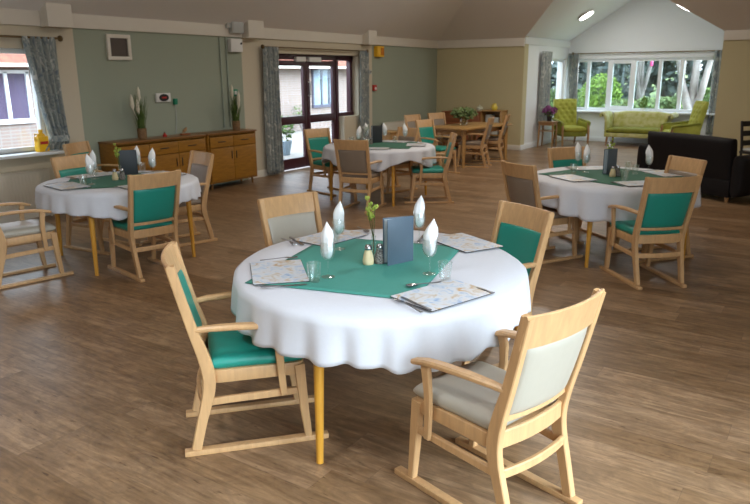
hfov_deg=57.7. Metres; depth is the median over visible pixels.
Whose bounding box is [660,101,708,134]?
tufted armchair
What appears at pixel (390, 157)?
tablecloth
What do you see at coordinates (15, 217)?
baseboard
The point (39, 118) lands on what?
window
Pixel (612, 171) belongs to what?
salt shaker
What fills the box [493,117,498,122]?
storage box
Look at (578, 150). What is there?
napkin
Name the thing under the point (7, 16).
trim
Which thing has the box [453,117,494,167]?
dining chair
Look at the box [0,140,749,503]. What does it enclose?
floor
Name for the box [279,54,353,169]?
door
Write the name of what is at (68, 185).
placemat
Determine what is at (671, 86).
shrub
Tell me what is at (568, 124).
tufted armchair
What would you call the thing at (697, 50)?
curtain rod
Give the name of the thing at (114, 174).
salt shaker
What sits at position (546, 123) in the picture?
side table
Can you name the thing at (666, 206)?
dining chair
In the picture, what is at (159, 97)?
fire alarm
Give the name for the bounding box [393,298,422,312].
fork
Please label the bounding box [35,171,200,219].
tablecloth
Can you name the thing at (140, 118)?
arrangement
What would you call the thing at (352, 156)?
dining chair
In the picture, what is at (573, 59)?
curtain
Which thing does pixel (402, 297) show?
table knife
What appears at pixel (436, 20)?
ceiling
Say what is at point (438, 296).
placemat
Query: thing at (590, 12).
ceiling lamp
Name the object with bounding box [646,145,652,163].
napkin
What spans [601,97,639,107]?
shrub
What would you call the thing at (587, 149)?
napkin
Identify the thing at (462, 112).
potted plant
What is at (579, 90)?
shrub
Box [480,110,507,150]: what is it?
bookcase
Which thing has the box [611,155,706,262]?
dining chair
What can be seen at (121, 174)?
pepper shaker
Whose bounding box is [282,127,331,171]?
patio
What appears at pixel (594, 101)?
shrub
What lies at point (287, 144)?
planter
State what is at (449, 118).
dresser
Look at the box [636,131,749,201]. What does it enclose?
sofa
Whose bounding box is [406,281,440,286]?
spoon
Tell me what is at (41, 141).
container
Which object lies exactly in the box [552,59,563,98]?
window
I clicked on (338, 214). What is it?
napkin
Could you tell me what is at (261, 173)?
baseboard
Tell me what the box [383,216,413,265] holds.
holder
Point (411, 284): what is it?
spoon bowl
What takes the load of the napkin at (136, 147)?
in the wine glass
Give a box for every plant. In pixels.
[450,106,477,124]
[640,96,647,110]
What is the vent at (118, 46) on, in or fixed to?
in the wall at (96, 90)
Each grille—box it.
[0,168,48,174]
[110,38,128,56]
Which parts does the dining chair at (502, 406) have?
leg, armrest, leg, seat, seat frame, armrest, leg, rail, rail, backrest, crest rail, leg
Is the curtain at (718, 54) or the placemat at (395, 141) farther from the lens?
the curtain at (718, 54)
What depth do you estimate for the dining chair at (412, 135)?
10.49 m
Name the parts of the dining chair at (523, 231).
leg, backrest, crest rail, armrest, leg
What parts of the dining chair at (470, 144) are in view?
leg, seat frame, seat, armrest, leg, leg, backrest, crest rail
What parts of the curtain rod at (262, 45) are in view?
rod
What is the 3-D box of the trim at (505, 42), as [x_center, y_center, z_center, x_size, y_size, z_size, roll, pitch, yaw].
[2.445,-4.923,15.994,2.250,0.225,0.040,9,17,33]
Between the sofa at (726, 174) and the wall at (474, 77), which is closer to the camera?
the sofa at (726, 174)
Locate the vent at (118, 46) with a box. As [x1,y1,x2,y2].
[105,34,131,59]
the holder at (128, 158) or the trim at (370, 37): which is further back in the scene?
the trim at (370, 37)
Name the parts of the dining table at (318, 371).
leg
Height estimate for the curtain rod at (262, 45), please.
0.080 m
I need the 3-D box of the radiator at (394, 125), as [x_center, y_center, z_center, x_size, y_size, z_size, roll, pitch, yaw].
[0.575,-2.652,15.668,0.103,0.716,1.450,9,17,33]
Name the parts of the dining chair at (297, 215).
leg, crest rail, backrest, leg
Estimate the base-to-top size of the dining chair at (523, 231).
0.947 m
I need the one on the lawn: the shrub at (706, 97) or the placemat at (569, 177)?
the shrub at (706, 97)
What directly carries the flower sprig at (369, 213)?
in the bud vase
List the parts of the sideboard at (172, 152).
drawer, drawer, drawer, door, drawer, door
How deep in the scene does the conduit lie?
11.05 m
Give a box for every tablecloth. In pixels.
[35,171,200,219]
[231,229,530,373]
[322,140,436,171]
[537,167,700,221]
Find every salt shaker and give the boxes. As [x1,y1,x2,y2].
[112,169,117,179]
[363,244,373,264]
[609,166,615,176]
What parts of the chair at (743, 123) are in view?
leg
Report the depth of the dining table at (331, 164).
9.69 m
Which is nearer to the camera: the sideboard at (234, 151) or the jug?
the sideboard at (234, 151)
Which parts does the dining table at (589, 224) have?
leg, leg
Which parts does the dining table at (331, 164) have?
leg, leg, leg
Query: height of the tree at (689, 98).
6.759 m
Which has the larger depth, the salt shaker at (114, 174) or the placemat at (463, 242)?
the salt shaker at (114, 174)
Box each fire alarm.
[155,93,170,101]
[374,46,383,56]
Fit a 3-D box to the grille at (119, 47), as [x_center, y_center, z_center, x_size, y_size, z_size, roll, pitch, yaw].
[-3.528,-2.816,9.371,0.027,0.240,0.280,9,17,33]
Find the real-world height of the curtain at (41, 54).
1.384 m
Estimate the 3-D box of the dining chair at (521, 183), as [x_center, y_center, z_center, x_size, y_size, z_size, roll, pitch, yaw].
[1.617,-0.410,6.593,0.734,0.947,0.538,-8,16,-27]
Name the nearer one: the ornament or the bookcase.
the ornament
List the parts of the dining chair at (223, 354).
crest rail, backrest, leg, leg, rail, armrest, armrest, seat, seat frame, leg, leg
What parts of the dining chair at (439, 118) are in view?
crest rail, backrest, seat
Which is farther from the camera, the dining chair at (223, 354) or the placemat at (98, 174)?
the placemat at (98, 174)
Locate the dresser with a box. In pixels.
[442,110,480,149]
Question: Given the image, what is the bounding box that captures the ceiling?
[0,0,749,40]
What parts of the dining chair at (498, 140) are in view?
seat, leg, backrest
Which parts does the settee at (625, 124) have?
arm, seat rail, backrest, arm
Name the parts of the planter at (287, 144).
pot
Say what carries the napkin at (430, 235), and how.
in the wine glass
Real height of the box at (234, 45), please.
0.210 m
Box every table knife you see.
[260,284,306,287]
[400,296,431,310]
[476,287,493,293]
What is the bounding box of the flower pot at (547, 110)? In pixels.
[542,105,557,120]
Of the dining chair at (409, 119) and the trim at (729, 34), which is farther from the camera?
the dining chair at (409, 119)
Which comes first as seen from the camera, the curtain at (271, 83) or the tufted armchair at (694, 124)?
the curtain at (271, 83)
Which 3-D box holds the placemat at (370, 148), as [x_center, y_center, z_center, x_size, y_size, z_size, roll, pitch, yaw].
[-0.016,-1.415,9.305,0.410,0.004,0.275,2,15,8]
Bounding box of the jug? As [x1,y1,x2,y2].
[491,103,497,109]
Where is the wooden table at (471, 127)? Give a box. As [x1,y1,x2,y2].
[435,122,511,167]
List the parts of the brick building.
pane, pane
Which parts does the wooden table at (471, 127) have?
leg, leg, leg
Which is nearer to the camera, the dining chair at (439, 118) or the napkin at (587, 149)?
the napkin at (587, 149)
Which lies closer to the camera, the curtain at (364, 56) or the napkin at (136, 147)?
the napkin at (136, 147)
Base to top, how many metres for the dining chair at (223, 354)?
0.947 m
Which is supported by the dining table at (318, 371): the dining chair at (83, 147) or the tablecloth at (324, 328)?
the tablecloth at (324, 328)
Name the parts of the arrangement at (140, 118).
pot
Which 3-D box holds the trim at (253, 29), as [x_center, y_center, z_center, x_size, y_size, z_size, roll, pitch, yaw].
[-2.039,-3.716,11.282,0.200,0.340,0.370,9,17,33]
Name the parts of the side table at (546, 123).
leg, leg, leg, leg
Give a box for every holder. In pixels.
[118,150,137,174]
[371,125,381,142]
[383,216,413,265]
[602,148,617,174]
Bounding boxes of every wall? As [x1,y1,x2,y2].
[0,24,436,208]
[436,36,528,144]
[524,37,569,143]
[566,0,723,138]
[712,40,749,155]
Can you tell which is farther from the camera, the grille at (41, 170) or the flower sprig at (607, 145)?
the grille at (41, 170)
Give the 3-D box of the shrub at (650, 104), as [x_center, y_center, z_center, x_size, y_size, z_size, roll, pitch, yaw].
[9.573,-4.945,23.785,1.684,1.019,1.542,9,17,33]
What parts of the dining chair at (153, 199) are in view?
leg, armrest, seat frame, leg, seat, leg, backrest, rail, rail, crest rail, leg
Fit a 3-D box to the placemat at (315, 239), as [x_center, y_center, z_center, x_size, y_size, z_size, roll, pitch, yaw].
[-0.275,-0.094,4.247,0.275,0.004,0.410,11,19,38]
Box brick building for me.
[0,54,346,148]
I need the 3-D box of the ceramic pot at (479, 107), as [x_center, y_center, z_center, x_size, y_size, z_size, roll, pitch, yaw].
[2.472,-3.402,16.092,0.150,0.160,0.150,9,17,33]
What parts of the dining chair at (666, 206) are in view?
leg, armrest, seat frame, leg, seat, leg, rail, rail, backrest, crest rail, leg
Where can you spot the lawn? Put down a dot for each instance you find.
(653, 94)
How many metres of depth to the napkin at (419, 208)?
4.04 m
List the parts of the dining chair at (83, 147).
leg, crest rail, leg, armrest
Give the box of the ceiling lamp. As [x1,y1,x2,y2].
[578,9,593,20]
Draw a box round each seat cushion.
[564,125,585,131]
[606,126,659,133]
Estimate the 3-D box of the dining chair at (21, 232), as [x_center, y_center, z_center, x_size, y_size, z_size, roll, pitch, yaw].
[-3.164,-0.226,5.996,0.538,0.947,0.734,13,20,42]
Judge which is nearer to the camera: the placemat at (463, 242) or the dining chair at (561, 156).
the placemat at (463, 242)
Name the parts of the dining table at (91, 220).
leg, leg, leg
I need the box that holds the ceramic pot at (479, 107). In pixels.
[476,105,482,111]
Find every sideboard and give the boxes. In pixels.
[98,133,205,172]
[195,128,256,189]
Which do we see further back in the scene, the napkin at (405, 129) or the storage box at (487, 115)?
the storage box at (487, 115)
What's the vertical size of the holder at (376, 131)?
0.250 m
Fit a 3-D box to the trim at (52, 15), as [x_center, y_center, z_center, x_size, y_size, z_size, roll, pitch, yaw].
[-3.981,-2.972,8.474,0.200,0.340,0.340,9,17,33]
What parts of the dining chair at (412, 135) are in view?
leg, seat frame, leg, backrest, crest rail, leg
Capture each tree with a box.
[576,62,578,98]
[636,61,643,99]
[636,61,653,98]
[676,60,713,108]
[676,61,686,95]
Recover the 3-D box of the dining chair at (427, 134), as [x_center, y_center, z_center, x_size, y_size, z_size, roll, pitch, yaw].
[1.125,-1.899,12.311,0.538,0.947,0.734,-14,20,-43]
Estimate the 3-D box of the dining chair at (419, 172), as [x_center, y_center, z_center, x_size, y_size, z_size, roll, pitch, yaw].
[0.778,-1.190,9.600,0.734,0.947,0.538,0,15,0]
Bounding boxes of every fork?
[260,256,297,260]
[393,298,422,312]
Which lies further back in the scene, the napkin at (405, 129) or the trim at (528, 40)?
the trim at (528, 40)
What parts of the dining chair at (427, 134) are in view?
leg, crest rail, backrest, armrest, leg, seat, leg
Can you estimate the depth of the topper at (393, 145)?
9.71 m
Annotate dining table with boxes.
[55,200,195,275]
[313,326,517,463]
[330,161,426,205]
[584,222,687,267]
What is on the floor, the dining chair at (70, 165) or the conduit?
the dining chair at (70, 165)
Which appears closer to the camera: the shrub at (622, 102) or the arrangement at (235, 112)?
the arrangement at (235, 112)
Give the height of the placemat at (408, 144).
0.004 m
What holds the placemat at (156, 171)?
on the topper at (102, 181)
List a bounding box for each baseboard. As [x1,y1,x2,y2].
[0,208,53,223]
[248,169,280,178]
[440,142,519,149]
[520,136,563,149]
[564,136,647,143]
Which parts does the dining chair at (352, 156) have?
leg, crest rail, backrest, rail, leg, rail, seat, seat frame, leg, armrest, leg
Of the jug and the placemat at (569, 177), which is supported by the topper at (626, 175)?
the placemat at (569, 177)
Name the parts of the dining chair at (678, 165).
leg, leg, leg, backrest, crest rail, leg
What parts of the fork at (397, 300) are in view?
handle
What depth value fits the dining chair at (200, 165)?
7.32 m
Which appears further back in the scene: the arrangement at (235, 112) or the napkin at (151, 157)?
the arrangement at (235, 112)
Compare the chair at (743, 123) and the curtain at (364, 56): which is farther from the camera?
the curtain at (364, 56)
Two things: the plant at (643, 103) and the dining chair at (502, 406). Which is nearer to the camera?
the dining chair at (502, 406)
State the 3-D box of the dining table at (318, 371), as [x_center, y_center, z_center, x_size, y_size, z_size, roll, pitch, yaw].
[0.032,0.433,3.776,1.571,0.756,1.650,9,17,33]
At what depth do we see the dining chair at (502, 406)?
2.66 m
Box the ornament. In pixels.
[180,127,189,134]
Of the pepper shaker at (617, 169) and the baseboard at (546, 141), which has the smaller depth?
the pepper shaker at (617, 169)
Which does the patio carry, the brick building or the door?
the brick building
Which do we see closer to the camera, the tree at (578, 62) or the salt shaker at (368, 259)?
the salt shaker at (368, 259)
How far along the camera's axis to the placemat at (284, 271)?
3.48 m
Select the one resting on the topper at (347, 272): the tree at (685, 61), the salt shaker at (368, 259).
the salt shaker at (368, 259)
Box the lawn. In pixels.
[551,72,687,107]
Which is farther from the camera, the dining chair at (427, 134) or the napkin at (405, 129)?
the dining chair at (427, 134)
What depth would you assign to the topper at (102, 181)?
6.55 m
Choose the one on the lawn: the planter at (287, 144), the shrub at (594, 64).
the shrub at (594, 64)
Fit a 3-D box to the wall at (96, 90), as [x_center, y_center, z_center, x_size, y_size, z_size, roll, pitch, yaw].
[-3.310,-2.170,10.138,0.260,2.620,17.540,9,17,33]
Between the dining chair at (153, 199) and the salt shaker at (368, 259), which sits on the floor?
the dining chair at (153, 199)
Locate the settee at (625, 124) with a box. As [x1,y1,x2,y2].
[599,111,678,144]
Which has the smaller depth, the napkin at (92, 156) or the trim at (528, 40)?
the napkin at (92, 156)
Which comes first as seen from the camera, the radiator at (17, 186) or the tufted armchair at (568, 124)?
the radiator at (17, 186)
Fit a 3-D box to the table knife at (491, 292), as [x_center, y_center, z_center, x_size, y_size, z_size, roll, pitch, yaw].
[0.476,0.166,3.223,0.018,0.008,0.225,-10,18,-34]
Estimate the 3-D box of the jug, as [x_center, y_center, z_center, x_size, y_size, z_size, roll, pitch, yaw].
[2.783,-3.385,15.881,0.150,0.155,0.150,-3,15,-11]
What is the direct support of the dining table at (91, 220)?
on the floor
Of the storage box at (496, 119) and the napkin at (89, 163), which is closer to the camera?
the napkin at (89, 163)
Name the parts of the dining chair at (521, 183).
leg, crest rail, backrest, leg, armrest, seat, seat frame, leg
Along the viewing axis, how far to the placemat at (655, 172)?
6.82 m
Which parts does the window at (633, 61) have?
sash, sill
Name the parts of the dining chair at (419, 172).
leg, leg, seat frame, seat, armrest, leg, backrest, leg, crest rail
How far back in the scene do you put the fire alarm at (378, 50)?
14.44 m
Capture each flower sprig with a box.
[113,143,120,169]
[365,195,377,253]
[606,138,614,148]
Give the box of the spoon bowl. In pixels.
[406,283,417,286]
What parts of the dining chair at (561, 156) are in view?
leg, crest rail, backrest, leg, leg, leg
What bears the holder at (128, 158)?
on the topper at (102, 181)
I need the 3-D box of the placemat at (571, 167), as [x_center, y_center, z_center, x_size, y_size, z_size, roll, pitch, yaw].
[2.292,-0.896,7.261,0.410,0.004,0.275,-2,15,-6]
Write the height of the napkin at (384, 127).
0.190 m
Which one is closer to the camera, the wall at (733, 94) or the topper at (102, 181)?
the topper at (102, 181)
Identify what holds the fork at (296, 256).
on the topper at (347, 272)
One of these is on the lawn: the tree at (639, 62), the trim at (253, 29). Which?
the tree at (639, 62)
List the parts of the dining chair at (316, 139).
leg, crest rail, backrest, seat, seat frame, leg, leg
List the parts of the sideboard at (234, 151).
drawer, door, drawer, door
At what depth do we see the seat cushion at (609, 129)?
16.75 m
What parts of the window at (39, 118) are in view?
sill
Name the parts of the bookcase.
panel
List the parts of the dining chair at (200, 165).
seat frame, seat, leg, backrest, crest rail, leg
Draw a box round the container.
[34,129,49,151]
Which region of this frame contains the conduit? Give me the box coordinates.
[218,37,231,126]
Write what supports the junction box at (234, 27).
attached to the wall at (96, 90)
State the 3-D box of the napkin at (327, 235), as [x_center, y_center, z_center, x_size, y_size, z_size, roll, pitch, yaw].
[-0.237,-0.060,3.366,0.064,0.190,0.077,0,15,-1]
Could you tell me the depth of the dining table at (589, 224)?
6.29 m
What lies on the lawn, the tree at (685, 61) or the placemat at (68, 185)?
the tree at (685, 61)
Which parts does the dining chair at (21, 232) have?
leg, armrest, armrest, seat, seat frame, leg, leg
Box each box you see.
[225,22,243,33]
[227,38,242,51]
[486,114,494,121]
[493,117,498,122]
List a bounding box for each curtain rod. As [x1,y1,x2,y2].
[0,35,62,41]
[261,44,368,52]
[572,50,719,54]
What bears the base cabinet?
on the floor
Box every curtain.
[21,36,69,150]
[262,46,283,173]
[360,51,369,139]
[538,51,552,124]
[569,53,578,98]
[705,50,721,134]
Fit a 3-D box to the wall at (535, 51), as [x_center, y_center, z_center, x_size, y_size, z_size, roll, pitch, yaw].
[4.293,-4.035,17.203,0.240,2.575,3.100,9,17,33]
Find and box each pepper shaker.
[119,168,125,179]
[374,243,383,263]
[615,165,620,175]
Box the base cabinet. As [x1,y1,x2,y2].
[382,130,396,139]
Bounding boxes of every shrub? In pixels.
[291,105,310,130]
[550,62,600,98]
[550,88,591,107]
[578,61,673,98]
[578,73,623,107]
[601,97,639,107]
[627,96,672,108]
[646,60,713,98]
[652,96,682,108]
[697,87,710,101]
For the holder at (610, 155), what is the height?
0.250 m
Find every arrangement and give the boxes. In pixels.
[130,87,147,138]
[227,85,241,129]
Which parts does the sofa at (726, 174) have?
arm, seat, backrest, arm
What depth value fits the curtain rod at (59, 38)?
8.24 m
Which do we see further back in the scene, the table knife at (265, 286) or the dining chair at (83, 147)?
the dining chair at (83, 147)
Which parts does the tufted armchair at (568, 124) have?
arm panel, armrest, leg, backrest, seat, arm panel, armrest, leg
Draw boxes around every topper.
[68,172,144,189]
[245,238,458,297]
[369,142,416,148]
[539,168,683,185]
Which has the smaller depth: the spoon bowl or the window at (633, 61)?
the spoon bowl
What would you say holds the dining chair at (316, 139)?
on the floor
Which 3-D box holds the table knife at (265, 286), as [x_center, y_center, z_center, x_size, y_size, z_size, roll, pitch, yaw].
[-0.436,0.160,3.267,0.225,0.008,0.018,-3,15,-11]
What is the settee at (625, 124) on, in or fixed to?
on the floor
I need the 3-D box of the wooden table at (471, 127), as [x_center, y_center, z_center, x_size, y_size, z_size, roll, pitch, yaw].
[1.909,-2.191,13.803,0.960,0.750,1.800,12,19,39]
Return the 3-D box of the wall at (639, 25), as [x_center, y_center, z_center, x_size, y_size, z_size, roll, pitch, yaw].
[6.876,-4.658,17.031,4.550,3.837,0.240,9,17,33]
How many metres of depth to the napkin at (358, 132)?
9.62 m
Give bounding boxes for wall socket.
[173,98,177,131]
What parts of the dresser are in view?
door, drawer, door, drawer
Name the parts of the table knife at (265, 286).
handle, blade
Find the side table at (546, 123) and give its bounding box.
[537,121,557,147]
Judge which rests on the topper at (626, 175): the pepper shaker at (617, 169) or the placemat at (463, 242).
the pepper shaker at (617, 169)
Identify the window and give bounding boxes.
[0,48,63,159]
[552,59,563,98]
[577,57,714,114]
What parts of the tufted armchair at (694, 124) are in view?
armrest, arm panel, armrest, arm panel, backrest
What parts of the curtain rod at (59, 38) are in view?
rod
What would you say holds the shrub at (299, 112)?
on the patio
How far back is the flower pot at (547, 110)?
16.43 m
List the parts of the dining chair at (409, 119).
crest rail, backrest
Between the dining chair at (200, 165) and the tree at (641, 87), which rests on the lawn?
the tree at (641, 87)
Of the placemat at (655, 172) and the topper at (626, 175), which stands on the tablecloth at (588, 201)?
the topper at (626, 175)
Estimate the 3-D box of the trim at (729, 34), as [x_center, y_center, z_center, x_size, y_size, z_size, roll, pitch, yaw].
[8.140,-3.994,12.302,3.310,0.225,0.040,9,17,33]
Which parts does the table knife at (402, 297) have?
blade, handle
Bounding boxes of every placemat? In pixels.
[43,182,90,189]
[67,172,111,178]
[141,171,184,174]
[250,259,309,284]
[292,229,367,245]
[369,147,389,149]
[382,140,408,142]
[390,279,494,311]
[406,143,425,145]
[437,233,502,252]
[550,174,595,181]
[567,166,602,169]
[614,180,644,186]
[641,170,681,176]
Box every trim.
[0,8,437,48]
[39,2,72,27]
[241,20,263,38]
[361,30,376,44]
[438,38,524,48]
[525,37,570,47]
[723,30,749,39]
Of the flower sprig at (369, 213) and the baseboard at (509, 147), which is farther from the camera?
the baseboard at (509, 147)
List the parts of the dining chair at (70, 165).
leg, crest rail, backrest, leg, leg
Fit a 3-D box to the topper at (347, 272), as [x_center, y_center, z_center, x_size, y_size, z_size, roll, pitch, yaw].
[-0.062,0.060,3.667,0.860,0.004,1.030,5,15,19]
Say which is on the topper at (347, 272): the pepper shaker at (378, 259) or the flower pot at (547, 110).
the pepper shaker at (378, 259)
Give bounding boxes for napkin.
[85,154,93,173]
[89,150,96,168]
[134,145,139,163]
[148,148,154,166]
[321,222,333,258]
[333,201,343,232]
[356,126,361,138]
[382,122,386,134]
[403,124,407,135]
[413,195,424,226]
[423,219,437,255]
[575,142,581,159]
[584,144,589,162]
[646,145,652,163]
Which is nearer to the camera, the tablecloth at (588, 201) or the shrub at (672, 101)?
the tablecloth at (588, 201)
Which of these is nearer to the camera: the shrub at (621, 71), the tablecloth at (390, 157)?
the tablecloth at (390, 157)
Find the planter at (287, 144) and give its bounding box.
[281,114,294,155]
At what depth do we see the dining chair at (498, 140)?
13.91 m
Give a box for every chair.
[0,202,73,288]
[50,153,141,254]
[62,141,118,221]
[107,170,181,282]
[140,150,217,250]
[161,241,328,456]
[257,191,322,246]
[303,128,352,195]
[333,139,385,212]
[365,127,419,193]
[394,288,605,503]
[403,132,456,203]
[404,114,440,162]
[415,119,459,173]
[427,112,461,159]
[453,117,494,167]
[461,200,554,366]
[471,114,510,161]
[501,160,582,263]
[547,146,610,244]
[599,175,702,289]
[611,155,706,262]
[739,121,749,155]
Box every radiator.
[0,168,52,215]
[382,120,404,129]
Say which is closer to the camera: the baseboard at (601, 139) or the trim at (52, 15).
the trim at (52, 15)
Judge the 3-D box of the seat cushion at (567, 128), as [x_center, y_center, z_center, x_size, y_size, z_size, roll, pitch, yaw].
[4.891,-3.081,17.028,0.560,0.150,0.580,-3,15,-8]
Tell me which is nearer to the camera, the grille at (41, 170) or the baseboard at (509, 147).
the grille at (41, 170)
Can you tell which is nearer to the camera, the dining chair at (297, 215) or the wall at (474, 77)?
the dining chair at (297, 215)
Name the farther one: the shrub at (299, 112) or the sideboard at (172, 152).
the shrub at (299, 112)
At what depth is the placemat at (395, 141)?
10.22 m
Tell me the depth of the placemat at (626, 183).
6.21 m
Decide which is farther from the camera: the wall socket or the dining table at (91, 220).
the wall socket
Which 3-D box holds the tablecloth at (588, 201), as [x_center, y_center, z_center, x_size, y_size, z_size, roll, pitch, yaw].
[2.356,-0.578,6.785,1.644,0.357,1.659,9,17,33]
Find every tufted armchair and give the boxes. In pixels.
[552,99,590,146]
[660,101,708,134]
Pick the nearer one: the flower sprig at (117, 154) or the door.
the flower sprig at (117, 154)

